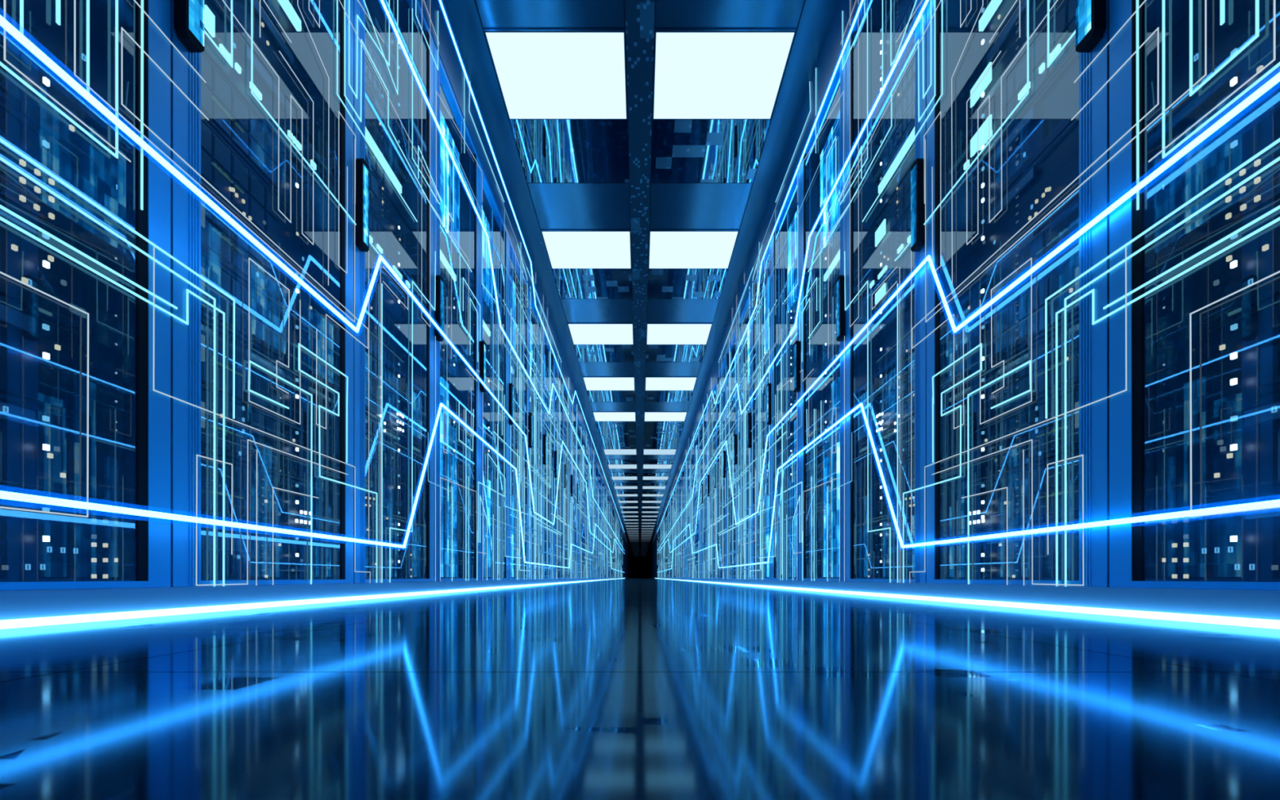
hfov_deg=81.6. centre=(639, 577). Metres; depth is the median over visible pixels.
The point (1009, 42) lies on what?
server
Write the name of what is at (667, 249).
recessed light
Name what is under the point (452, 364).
server
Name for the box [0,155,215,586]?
light line
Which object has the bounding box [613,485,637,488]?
recessed light
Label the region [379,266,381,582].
light line
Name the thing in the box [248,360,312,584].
light line
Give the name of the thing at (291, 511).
server
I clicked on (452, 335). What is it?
server
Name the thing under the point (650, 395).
mirror panel
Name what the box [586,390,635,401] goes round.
mirror panel
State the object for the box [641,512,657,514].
panel
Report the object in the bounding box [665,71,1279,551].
neon line
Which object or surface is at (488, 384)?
server
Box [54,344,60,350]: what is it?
light
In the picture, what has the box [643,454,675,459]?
panel
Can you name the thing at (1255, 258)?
server
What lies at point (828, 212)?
light line
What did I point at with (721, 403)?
frame
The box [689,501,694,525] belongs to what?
light line
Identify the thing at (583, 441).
frame
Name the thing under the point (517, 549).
light line
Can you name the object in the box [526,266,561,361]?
light line
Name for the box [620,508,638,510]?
panel
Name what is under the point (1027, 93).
light line
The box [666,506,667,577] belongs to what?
frame
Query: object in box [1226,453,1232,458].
light
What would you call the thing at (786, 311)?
light line
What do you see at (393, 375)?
server
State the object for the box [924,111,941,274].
light line
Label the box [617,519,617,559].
frame
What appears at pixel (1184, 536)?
light
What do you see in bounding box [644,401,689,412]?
panel
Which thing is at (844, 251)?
light line
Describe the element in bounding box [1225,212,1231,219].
light
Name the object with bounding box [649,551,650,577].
frame
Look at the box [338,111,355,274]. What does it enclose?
light line
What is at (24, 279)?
light
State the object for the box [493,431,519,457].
light line
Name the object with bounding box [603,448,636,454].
recessed light
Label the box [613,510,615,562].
frame
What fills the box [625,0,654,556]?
ceiling beam
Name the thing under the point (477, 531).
light line
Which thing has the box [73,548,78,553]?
light
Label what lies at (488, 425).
server
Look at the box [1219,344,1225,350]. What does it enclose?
light
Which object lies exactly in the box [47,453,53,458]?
light
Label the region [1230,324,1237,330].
light
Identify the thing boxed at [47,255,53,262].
light
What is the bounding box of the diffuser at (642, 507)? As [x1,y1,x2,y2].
[642,506,659,508]
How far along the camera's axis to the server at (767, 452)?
6.49 m
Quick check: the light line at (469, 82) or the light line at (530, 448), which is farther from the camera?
the light line at (530, 448)
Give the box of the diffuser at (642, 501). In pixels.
[642,501,661,502]
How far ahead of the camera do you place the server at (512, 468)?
6.49 m
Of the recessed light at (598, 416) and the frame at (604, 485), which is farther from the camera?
the frame at (604, 485)
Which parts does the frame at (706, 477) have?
touch panel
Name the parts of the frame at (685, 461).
door frame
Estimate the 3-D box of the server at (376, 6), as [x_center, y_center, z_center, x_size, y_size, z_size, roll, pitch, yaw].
[-1.310,-2.449,3.101,0.419,0.162,0.780,0,0,0]
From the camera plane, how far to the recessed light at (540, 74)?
4.30 m
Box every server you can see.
[0,0,86,71]
[0,1,84,155]
[0,99,117,241]
[0,197,84,327]
[0,295,84,412]
[0,393,84,497]
[0,498,118,582]
[200,51,310,225]
[200,115,310,276]
[200,182,311,327]
[200,249,310,377]
[200,316,310,428]
[200,383,310,479]
[200,450,311,529]
[200,523,310,580]
[204,0,316,174]
[215,0,310,124]
[257,0,310,73]
[293,0,310,22]
[364,0,405,110]
[364,35,405,146]
[364,78,405,182]
[364,120,405,218]
[364,250,405,327]
[364,288,405,363]
[364,329,405,399]
[364,372,405,435]
[364,413,405,471]
[364,456,405,507]
[364,496,405,543]
[364,543,412,579]
[368,0,405,74]
[368,167,405,254]
[368,209,410,291]
[440,222,457,271]
[440,244,457,298]
[440,340,457,382]
[440,367,457,411]
[440,551,457,578]
[443,280,457,327]
[443,310,457,355]
[448,405,457,439]
[448,435,457,466]
[448,463,457,495]
[448,493,457,523]
[448,522,457,551]
[482,297,491,327]
[482,315,491,350]
[482,339,491,373]
[483,391,491,418]
[483,413,491,441]
[483,556,491,578]
[485,368,491,395]
[485,439,491,464]
[485,462,491,485]
[485,486,491,509]
[485,509,491,533]
[485,533,491,555]
[511,349,514,365]
[511,363,514,385]
[511,425,513,443]
[511,441,513,462]
[511,461,513,481]
[511,480,513,495]
[765,349,768,365]
[765,363,768,385]
[766,425,768,442]
[766,441,768,462]
[766,461,768,481]
[766,480,768,495]
[788,297,797,327]
[788,318,797,350]
[788,339,797,373]
[788,368,794,395]
[788,391,796,418]
[788,413,796,441]
[788,439,794,464]
[788,462,794,485]
[788,486,794,509]
[788,509,794,533]
[788,533,794,555]
[788,556,796,578]
[822,222,839,271]
[822,244,839,298]
[822,280,836,327]
[822,310,836,355]
[822,340,839,382]
[822,367,839,411]
[822,405,831,439]
[822,435,831,466]
[822,463,831,495]
[822,493,831,523]
[822,522,831,551]
[822,551,839,578]
[867,540,915,579]
[869,209,911,291]
[874,0,911,74]
[874,0,915,110]
[874,35,915,146]
[874,78,915,182]
[874,120,915,218]
[874,167,911,254]
[874,251,915,327]
[874,288,915,363]
[874,329,915,399]
[874,372,915,435]
[874,413,915,471]
[874,456,915,507]
[874,496,915,543]
[963,0,1075,174]
[968,182,1079,327]
[968,450,1079,529]
[969,0,986,22]
[969,0,1022,73]
[969,0,1064,124]
[969,51,1079,225]
[969,115,1079,276]
[969,249,1079,377]
[969,316,1079,428]
[969,383,1079,479]
[969,518,1079,580]
[1161,490,1279,582]
[1162,99,1279,241]
[1193,0,1279,71]
[1195,1,1279,155]
[1195,197,1279,327]
[1195,295,1279,412]
[1195,393,1279,497]
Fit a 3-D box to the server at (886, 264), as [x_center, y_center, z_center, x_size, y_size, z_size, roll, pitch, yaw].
[1.310,-1.429,3.131,0.420,0.162,0.840,0,0,0]
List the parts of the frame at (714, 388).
touch panel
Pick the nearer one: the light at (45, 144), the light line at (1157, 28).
the light at (45, 144)
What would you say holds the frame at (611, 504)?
on the baseboard at (14, 604)
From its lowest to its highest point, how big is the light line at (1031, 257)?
0.369 m
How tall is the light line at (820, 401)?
0.256 m
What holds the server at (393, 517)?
on the server at (397, 557)
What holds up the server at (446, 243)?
in the frame at (464, 228)
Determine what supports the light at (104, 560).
on the server at (35, 546)
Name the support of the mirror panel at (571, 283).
attached to the ceiling
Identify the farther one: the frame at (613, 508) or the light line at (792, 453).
the frame at (613, 508)
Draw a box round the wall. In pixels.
[632,556,647,577]
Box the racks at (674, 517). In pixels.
[656,183,787,580]
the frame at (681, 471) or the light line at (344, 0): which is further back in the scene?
the frame at (681, 471)
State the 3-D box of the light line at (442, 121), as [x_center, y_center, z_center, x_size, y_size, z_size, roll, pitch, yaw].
[-0.997,-2.295,4.962,0.002,0.003,2.479,0,0,0]
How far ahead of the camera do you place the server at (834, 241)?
4.29 m
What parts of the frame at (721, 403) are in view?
touch panel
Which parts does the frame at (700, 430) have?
touch panel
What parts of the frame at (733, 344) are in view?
touch panel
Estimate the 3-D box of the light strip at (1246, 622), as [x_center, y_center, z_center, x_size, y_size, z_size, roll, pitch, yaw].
[0.934,0.070,22.780,0.016,0.012,46.440,0,0,0]
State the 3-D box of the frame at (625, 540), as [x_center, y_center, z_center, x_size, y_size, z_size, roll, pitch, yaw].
[-1.315,-1.290,51.475,0.630,2.622,1.008,0,0,0]
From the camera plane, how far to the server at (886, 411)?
3.25 m
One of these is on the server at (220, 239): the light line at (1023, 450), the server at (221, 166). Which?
the server at (221, 166)
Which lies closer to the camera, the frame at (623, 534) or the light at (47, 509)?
the light at (47, 509)
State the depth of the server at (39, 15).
1.43 m
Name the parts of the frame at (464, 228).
touch panel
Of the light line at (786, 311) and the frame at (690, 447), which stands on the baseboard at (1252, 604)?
the frame at (690, 447)
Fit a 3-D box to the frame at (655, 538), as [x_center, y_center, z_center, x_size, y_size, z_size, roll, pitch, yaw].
[1.315,-1.290,49.459,0.630,2.622,1.008,0,0,0]
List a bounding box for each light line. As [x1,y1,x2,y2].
[0,0,118,158]
[0,137,235,418]
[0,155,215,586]
[0,204,177,309]
[0,216,225,586]
[0,271,88,517]
[3,0,131,162]
[19,0,89,93]
[55,0,60,25]
[74,0,355,322]
[120,26,368,429]
[133,0,205,82]
[140,0,143,209]
[152,246,370,582]
[195,439,348,586]
[204,0,233,67]
[222,0,313,244]
[248,257,300,424]
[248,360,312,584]
[250,0,380,255]
[256,449,257,585]
[259,0,260,37]
[263,0,291,42]
[272,487,318,585]
[297,0,328,285]
[297,342,377,582]
[308,0,319,27]
[336,0,417,222]
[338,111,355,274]
[339,0,441,202]
[344,0,471,271]
[346,404,347,462]
[348,0,390,98]
[357,0,384,42]
[363,0,398,94]
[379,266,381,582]
[381,283,382,582]
[382,266,408,309]
[389,251,435,582]
[412,8,439,204]
[415,0,438,70]
[417,145,441,200]
[421,165,430,327]
[422,191,468,259]
[427,431,451,491]
[435,90,482,202]
[435,335,435,581]
[440,476,487,581]
[441,120,520,302]
[443,408,447,453]
[444,135,453,222]
[446,296,447,421]
[458,400,473,451]
[459,253,471,337]
[462,277,480,341]
[464,386,471,436]
[465,408,466,581]
[468,81,504,202]
[468,475,469,581]
[470,297,478,361]
[475,511,538,537]
[476,531,477,580]
[478,311,493,439]
[478,481,521,558]
[480,495,487,580]
[481,204,495,301]
[482,392,483,580]
[487,453,528,515]
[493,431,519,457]
[497,423,497,580]
[499,506,500,580]
[504,224,525,303]
[510,327,511,506]
[511,308,527,381]
[514,395,527,488]
[514,475,530,558]
[517,549,518,579]
[519,365,519,568]
[523,316,528,415]
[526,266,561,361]
[529,448,539,519]
[549,351,550,404]
[569,502,570,571]
[571,496,572,577]
[580,495,585,529]
[582,444,584,491]
[585,501,590,525]
[588,438,591,463]
[593,542,596,568]
[603,521,604,566]
[604,546,606,575]
[674,546,675,574]
[675,521,676,566]
[683,542,686,568]
[688,438,691,463]
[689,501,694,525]
[694,495,699,529]
[695,444,697,491]
[707,496,708,577]
[709,502,710,571]
[714,444,719,524]
[718,266,753,361]
[729,351,730,405]
[740,448,750,519]
[741,511,804,537]
[749,286,750,348]
[749,475,765,558]
[751,453,792,515]
[752,308,768,381]
[758,481,802,558]
[759,120,838,302]
[760,365,760,568]
[761,549,762,579]
[768,327,769,506]
[775,81,810,201]
[777,368,813,391]
[779,506,780,580]
[782,204,798,303]
[782,423,782,580]
[786,311,801,439]
[792,476,839,581]
[792,495,799,580]
[796,392,797,580]
[797,90,844,202]
[799,277,817,341]
[801,297,809,361]
[806,400,821,451]
[808,0,935,271]
[808,253,820,338]
[811,191,857,259]
[811,475,812,581]
[813,408,814,581]
[815,67,816,153]
[826,136,835,222]
[826,486,827,581]
[827,212,828,358]
[828,431,852,491]
[832,296,833,421]
[838,0,941,202]
[838,145,862,200]
[840,8,867,204]
[842,0,865,69]
[844,251,890,582]
[844,275,844,581]
[849,0,858,327]
[862,0,942,222]
[871,266,897,309]
[882,0,916,94]
[890,0,931,98]
[894,0,1028,261]
[895,0,922,42]
[897,283,897,582]
[899,324,900,582]
[902,342,982,582]
[909,246,1127,582]
[911,26,1159,429]
[911,250,911,542]
[924,0,1206,322]
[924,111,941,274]
[931,439,1084,586]
[932,396,933,462]
[951,0,983,285]
[960,0,971,27]
[961,487,1007,585]
[966,0,1057,244]
[967,360,1031,584]
[979,257,1031,424]
[988,0,1017,42]
[1019,0,1020,37]
[1022,449,1024,585]
[1044,137,1279,418]
[1047,0,1075,67]
[1055,217,1279,586]
[1064,155,1279,586]
[1074,0,1146,82]
[1102,204,1279,309]
[1136,0,1139,209]
[1148,0,1275,162]
[1162,0,1279,158]
[1189,0,1258,96]
[1189,271,1279,517]
[1219,0,1225,25]
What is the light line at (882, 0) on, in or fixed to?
attached to the frame at (860, 543)
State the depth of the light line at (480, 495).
4.81 m
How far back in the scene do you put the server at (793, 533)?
5.36 m
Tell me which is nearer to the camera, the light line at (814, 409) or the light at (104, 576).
the light at (104, 576)
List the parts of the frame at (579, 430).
touch panel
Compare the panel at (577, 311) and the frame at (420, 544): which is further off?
the panel at (577, 311)
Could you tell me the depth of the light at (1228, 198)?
1.39 m
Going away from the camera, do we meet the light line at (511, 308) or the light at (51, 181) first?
the light at (51, 181)
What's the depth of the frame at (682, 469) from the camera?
17.63 m
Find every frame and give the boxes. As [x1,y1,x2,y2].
[0,0,170,590]
[170,0,353,586]
[353,0,433,582]
[433,42,479,581]
[479,160,507,580]
[507,234,528,579]
[528,287,542,579]
[542,327,554,579]
[554,355,563,578]
[563,378,570,578]
[570,397,576,578]
[576,414,581,578]
[581,427,586,578]
[586,440,589,577]
[589,446,592,577]
[590,454,595,577]
[595,463,598,577]
[598,470,599,577]
[600,475,602,577]
[602,480,604,577]
[604,484,605,577]
[607,493,608,577]
[608,497,609,577]
[609,499,611,577]
[611,503,612,577]
[612,506,613,577]
[613,508,613,577]
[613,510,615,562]
[616,516,617,577]
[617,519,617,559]
[619,524,620,560]
[621,529,622,568]
[622,533,623,577]
[623,535,624,577]
[624,537,625,577]
[625,540,626,577]
[626,544,627,577]
[627,546,628,577]
[629,551,630,577]
[630,552,631,577]
[648,552,649,577]
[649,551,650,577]
[650,548,651,577]
[651,546,652,577]
[652,544,653,577]
[653,540,654,577]
[653,542,653,577]
[654,537,655,577]
[655,535,656,577]
[656,533,657,577]
[657,529,658,568]
[659,525,660,560]
[662,516,663,577]
[662,519,662,559]
[664,511,666,562]
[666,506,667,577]
[666,508,666,577]
[667,503,668,577]
[668,500,670,577]
[670,497,671,577]
[671,493,672,577]
[674,485,675,577]
[675,481,677,577]
[677,475,679,577]
[680,471,681,577]
[681,464,684,577]
[684,454,689,577]
[687,447,690,577]
[690,440,693,577]
[693,428,698,578]
[698,414,703,578]
[703,397,709,578]
[709,378,716,578]
[716,355,725,578]
[725,325,737,579]
[737,287,751,579]
[751,236,772,579]
[772,163,800,580]
[800,45,846,581]
[846,0,926,582]
[926,0,1109,586]
[1109,0,1279,590]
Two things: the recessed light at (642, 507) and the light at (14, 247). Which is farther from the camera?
the recessed light at (642, 507)
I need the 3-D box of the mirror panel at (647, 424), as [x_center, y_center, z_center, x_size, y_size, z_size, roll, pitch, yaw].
[0.457,-2.925,14.228,0.751,0.019,0.756,0,0,0]
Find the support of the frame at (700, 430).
on the baseboard at (1252, 604)
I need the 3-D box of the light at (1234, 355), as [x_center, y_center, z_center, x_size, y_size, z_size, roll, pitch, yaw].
[1.103,-0.411,1.377,0.005,0.010,0.010,0,0,0]
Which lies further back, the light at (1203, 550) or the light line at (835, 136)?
the light line at (835, 136)
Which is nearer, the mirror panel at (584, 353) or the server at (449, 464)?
the server at (449, 464)
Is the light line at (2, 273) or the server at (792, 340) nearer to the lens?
the light line at (2, 273)
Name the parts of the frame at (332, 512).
touch panel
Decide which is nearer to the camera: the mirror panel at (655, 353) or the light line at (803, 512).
the light line at (803, 512)
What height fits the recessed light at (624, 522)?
0.023 m
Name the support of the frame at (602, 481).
on the baseboard at (14, 604)
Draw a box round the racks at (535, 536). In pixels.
[492,183,623,580]
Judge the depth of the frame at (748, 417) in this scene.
7.54 m
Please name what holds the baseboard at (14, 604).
on the floor
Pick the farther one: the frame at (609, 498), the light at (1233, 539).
the frame at (609, 498)
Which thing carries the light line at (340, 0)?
attached to the frame at (420, 544)
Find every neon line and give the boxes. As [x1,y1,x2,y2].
[0,14,614,549]
[0,402,617,570]
[380,0,622,547]
[439,0,621,522]
[657,0,863,532]
[659,402,1279,572]
[661,0,928,544]
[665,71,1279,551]
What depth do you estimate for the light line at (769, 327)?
5.72 m
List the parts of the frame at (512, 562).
touch panel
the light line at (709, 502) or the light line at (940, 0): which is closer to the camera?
the light line at (940, 0)
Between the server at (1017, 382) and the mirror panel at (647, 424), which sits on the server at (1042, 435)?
the server at (1017, 382)
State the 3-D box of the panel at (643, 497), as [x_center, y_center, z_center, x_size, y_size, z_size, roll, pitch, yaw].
[0.457,-2.924,27.145,0.751,0.022,0.756,0,0,0]
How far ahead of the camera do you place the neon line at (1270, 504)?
1.76 m
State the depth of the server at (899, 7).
3.32 m
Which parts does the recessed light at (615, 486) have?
light frame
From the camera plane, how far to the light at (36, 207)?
1.35 m
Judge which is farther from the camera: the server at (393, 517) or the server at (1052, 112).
the server at (393, 517)
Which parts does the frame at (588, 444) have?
door frame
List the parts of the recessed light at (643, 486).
light frame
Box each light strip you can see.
[0,577,625,629]
[654,577,1279,629]
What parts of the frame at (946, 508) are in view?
touch panel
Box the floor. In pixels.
[0,577,1279,799]
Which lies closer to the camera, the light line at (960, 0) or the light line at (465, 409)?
the light line at (960, 0)
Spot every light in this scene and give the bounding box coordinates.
[1,564,8,569]
[2,405,8,413]
[11,244,17,251]
[19,159,26,166]
[19,176,26,183]
[19,195,26,202]
[21,276,27,284]
[25,564,31,569]
[27,278,31,285]
[33,204,39,210]
[34,168,40,175]
[34,186,40,193]
[40,564,45,569]
[42,76,49,86]
[42,139,49,148]
[42,232,49,239]
[42,260,49,268]
[42,324,49,330]
[42,351,49,359]
[42,415,49,422]
[42,444,49,450]
[42,507,49,511]
[42,535,49,542]
[46,546,52,552]
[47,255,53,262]
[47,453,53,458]
[48,177,54,185]
[48,195,54,202]
[48,212,54,219]
[53,446,60,451]
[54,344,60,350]
[59,472,66,477]
[60,279,66,285]
[60,547,65,553]
[68,124,75,131]
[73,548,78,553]
[81,53,86,61]
[91,518,97,522]
[91,534,97,538]
[91,542,97,546]
[91,558,97,562]
[91,573,97,578]
[102,519,107,523]
[102,542,107,547]
[102,558,107,562]
[102,574,107,578]
[484,30,626,119]
[541,231,631,268]
[568,324,633,344]
[582,377,635,390]
[592,412,635,421]
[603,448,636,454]
[608,464,636,468]
[611,476,637,479]
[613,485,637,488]
[616,493,637,496]
[617,500,637,502]
[619,506,638,508]
[621,511,638,512]
[623,519,638,520]
[624,522,638,524]
[641,506,660,508]
[641,511,658,512]
[641,519,656,520]
[641,522,655,524]
[642,476,668,479]
[642,485,666,488]
[642,493,663,496]
[642,500,662,502]
[643,448,676,454]
[643,464,671,468]
[644,377,697,390]
[644,412,687,421]
[646,324,711,344]
[648,231,738,268]
[653,30,795,119]
[1172,519,1177,523]
[1172,542,1177,547]
[1172,558,1177,562]
[1172,574,1177,578]
[1182,518,1188,522]
[1182,534,1188,538]
[1182,542,1188,546]
[1182,558,1188,562]
[1182,573,1188,578]
[1193,53,1198,61]
[1201,548,1206,553]
[1213,279,1219,285]
[1213,472,1220,477]
[1214,547,1219,553]
[1217,440,1223,444]
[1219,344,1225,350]
[1219,446,1226,451]
[1225,177,1231,185]
[1225,195,1231,202]
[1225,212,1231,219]
[1226,255,1232,262]
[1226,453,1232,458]
[1227,546,1233,552]
[1230,48,1237,57]
[1230,76,1237,86]
[1230,139,1237,148]
[1230,233,1237,239]
[1230,260,1237,268]
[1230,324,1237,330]
[1230,351,1237,359]
[1230,377,1237,385]
[1230,415,1237,422]
[1230,444,1237,450]
[1230,535,1237,542]
[1234,564,1239,569]
[1239,168,1245,175]
[1239,186,1245,193]
[1240,204,1246,210]
[1248,278,1253,285]
[1248,564,1254,569]
[1253,159,1260,166]
[1253,176,1260,183]
[1253,195,1260,202]
[1256,65,1263,73]
[1262,244,1268,251]
[1271,405,1277,413]
[1271,564,1278,569]
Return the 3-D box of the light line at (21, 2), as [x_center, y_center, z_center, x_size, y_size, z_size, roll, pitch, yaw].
[-0.998,-0.966,1.268,0.003,0.191,0.148,0,0,0]
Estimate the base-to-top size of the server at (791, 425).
0.162 m
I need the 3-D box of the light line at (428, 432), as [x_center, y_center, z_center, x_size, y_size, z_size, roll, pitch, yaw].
[-0.996,-0.566,3.698,0.002,0.231,0.429,0,0,0]
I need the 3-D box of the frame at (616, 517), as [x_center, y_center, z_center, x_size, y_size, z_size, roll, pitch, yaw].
[-1.315,-1.290,32.323,0.630,2.622,1.008,0,0,0]
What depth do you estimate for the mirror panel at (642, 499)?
27.84 m
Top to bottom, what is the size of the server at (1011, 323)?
0.162 m
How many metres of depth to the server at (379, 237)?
3.24 m
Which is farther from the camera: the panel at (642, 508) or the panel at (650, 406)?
the panel at (642, 508)
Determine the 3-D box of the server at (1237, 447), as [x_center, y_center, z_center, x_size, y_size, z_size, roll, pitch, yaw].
[1.310,-0.239,1.085,0.419,0.162,0.780,0,0,0]
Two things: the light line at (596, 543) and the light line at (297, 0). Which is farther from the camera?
the light line at (596, 543)
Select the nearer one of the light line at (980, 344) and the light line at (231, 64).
the light line at (231, 64)
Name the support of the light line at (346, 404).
attached to the frame at (332, 512)
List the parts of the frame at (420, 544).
touch panel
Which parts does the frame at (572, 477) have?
touch panel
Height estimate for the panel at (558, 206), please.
0.022 m
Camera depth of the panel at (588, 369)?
10.41 m
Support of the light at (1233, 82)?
attached to the server at (1260, 52)
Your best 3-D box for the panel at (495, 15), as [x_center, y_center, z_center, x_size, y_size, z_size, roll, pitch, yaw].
[-0.457,-2.924,3.574,0.751,0.022,0.756,0,0,0]
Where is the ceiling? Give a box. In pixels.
[475,0,804,535]
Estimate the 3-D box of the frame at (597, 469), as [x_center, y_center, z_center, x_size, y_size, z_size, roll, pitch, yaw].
[-1.047,-1.290,17.203,0.096,2.622,1.008,0,0,0]
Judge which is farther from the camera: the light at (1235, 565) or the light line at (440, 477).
the light line at (440, 477)
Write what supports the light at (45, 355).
attached to the server at (42, 359)
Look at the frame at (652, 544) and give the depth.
58.93 m
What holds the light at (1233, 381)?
attached to the server at (1237, 357)
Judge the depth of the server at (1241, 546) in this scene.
1.38 m
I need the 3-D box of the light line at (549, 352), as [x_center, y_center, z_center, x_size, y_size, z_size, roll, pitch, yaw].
[-0.997,-2.197,8.202,0.004,0.600,0.006,0,0,0]
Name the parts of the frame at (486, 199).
touch panel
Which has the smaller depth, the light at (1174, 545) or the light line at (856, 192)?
the light at (1174, 545)
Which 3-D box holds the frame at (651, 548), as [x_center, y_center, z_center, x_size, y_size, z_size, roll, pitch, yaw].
[1.315,-1.290,67.603,0.630,2.622,1.008,0,0,0]
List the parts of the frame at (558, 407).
touch panel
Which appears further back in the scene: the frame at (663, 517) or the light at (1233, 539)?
the frame at (663, 517)
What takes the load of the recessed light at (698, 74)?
in the ceiling
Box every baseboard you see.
[0,577,633,620]
[646,577,1279,620]
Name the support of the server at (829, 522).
in the frame at (815, 200)
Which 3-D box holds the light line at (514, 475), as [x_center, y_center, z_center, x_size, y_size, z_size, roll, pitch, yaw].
[-0.996,-0.376,6.322,0.002,0.873,0.859,0,0,0]
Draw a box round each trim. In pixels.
[417,0,632,556]
[442,0,634,556]
[645,0,837,556]
[647,0,861,556]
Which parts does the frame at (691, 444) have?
door frame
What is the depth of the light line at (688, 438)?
15.19 m
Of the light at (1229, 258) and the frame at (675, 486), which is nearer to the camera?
the light at (1229, 258)
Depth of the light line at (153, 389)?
1.61 m
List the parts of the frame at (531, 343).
touch panel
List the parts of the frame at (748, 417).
touch panel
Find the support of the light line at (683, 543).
attached to the frame at (685, 461)
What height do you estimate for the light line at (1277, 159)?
0.729 m
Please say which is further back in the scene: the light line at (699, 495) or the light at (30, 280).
the light line at (699, 495)
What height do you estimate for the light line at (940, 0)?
0.034 m
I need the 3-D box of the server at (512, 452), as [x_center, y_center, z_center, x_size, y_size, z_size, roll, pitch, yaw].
[-1.310,-1.089,6.125,0.419,0.162,0.780,0,0,0]
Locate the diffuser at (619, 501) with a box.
[618,501,637,502]
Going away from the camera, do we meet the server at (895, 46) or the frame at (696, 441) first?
the server at (895, 46)
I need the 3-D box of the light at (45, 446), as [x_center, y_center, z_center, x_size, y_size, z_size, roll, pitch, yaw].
[-1.103,-0.241,1.377,0.005,0.010,0.010,0,0,0]
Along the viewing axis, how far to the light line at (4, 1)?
1.22 m
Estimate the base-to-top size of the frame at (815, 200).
2.622 m
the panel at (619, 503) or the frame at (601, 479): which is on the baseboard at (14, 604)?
the frame at (601, 479)
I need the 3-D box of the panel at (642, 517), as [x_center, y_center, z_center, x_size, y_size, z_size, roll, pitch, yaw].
[0.457,-2.924,36.277,0.751,0.022,0.756,0,0,0]
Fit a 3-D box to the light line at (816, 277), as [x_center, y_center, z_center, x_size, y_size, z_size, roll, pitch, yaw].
[0.998,-1.542,4.406,0.003,0.310,0.451,0,0,0]
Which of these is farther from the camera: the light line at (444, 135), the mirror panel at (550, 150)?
the mirror panel at (550, 150)
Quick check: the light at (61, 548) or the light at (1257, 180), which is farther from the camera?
the light at (61, 548)
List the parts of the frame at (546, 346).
touch panel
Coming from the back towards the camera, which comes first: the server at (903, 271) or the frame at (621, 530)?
the frame at (621, 530)
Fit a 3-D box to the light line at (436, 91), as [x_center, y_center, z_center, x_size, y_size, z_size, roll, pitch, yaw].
[-0.996,-2.198,4.152,0.001,0.727,1.058,0,0,0]
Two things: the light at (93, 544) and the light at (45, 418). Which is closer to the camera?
the light at (45, 418)
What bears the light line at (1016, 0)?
attached to the frame at (946, 508)
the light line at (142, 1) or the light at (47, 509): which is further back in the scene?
the light line at (142, 1)
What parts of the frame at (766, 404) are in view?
touch panel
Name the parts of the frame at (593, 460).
door frame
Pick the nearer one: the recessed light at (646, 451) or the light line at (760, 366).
the light line at (760, 366)
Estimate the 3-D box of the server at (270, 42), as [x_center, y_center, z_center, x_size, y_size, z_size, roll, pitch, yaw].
[-1.310,-1.599,2.093,0.419,0.162,0.780,0,0,0]
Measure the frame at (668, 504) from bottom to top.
2.622 m
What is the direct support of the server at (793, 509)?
in the frame at (793, 198)
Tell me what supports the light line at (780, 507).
attached to the frame at (793, 198)
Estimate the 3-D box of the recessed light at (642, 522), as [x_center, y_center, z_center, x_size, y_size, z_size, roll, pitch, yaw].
[0.457,-2.924,40.082,0.751,0.023,0.760,0,0,0]
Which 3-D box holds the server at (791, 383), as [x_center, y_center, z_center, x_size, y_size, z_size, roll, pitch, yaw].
[1.310,-1.429,5.117,0.419,0.162,0.780,0,0,0]
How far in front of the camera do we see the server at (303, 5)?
2.46 m
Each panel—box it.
[475,0,624,31]
[509,119,629,182]
[527,182,630,231]
[551,266,632,298]
[560,298,632,324]
[573,344,634,361]
[578,361,634,377]
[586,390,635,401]
[590,401,635,412]
[595,421,635,429]
[597,429,635,436]
[600,436,635,443]
[601,443,636,448]
[604,454,636,459]
[606,459,636,464]
[608,468,636,472]
[610,472,637,476]
[612,480,637,483]
[613,483,637,485]
[614,488,637,491]
[615,491,637,493]
[617,496,637,498]
[617,498,637,500]
[618,502,638,504]
[619,504,638,506]
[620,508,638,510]
[622,512,638,514]
[622,514,638,515]
[622,516,638,518]
[641,502,661,504]
[641,504,660,506]
[641,508,659,510]
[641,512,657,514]
[641,514,657,515]
[641,516,657,518]
[642,472,669,476]
[642,480,667,483]
[642,483,666,485]
[642,488,665,491]
[642,491,664,493]
[642,496,662,498]
[642,498,662,500]
[643,443,678,448]
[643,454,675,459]
[643,459,673,464]
[643,468,671,472]
[644,390,693,401]
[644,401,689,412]
[644,421,684,429]
[644,429,682,436]
[644,436,679,443]
[645,344,706,361]
[645,361,701,377]
[647,266,728,298]
[647,298,719,324]
[649,182,752,231]
[650,119,770,182]
[655,0,804,31]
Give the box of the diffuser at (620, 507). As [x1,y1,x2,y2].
[620,506,637,508]
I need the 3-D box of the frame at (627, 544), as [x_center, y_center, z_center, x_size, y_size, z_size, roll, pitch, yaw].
[-1.315,-1.290,58.531,0.630,2.622,1.008,0,0,0]
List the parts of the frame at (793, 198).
touch panel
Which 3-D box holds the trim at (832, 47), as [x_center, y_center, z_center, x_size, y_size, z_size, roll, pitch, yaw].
[1.317,-2.769,52.578,0.645,0.334,106.057,0,0,0]
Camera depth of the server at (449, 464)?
4.37 m
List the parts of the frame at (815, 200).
touch panel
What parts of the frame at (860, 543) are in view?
touch panel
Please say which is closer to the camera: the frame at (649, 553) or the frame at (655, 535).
the frame at (655, 535)
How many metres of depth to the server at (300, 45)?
2.39 m
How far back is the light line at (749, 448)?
6.73 m
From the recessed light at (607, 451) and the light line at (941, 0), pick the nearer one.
the light line at (941, 0)
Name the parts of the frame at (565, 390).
touch panel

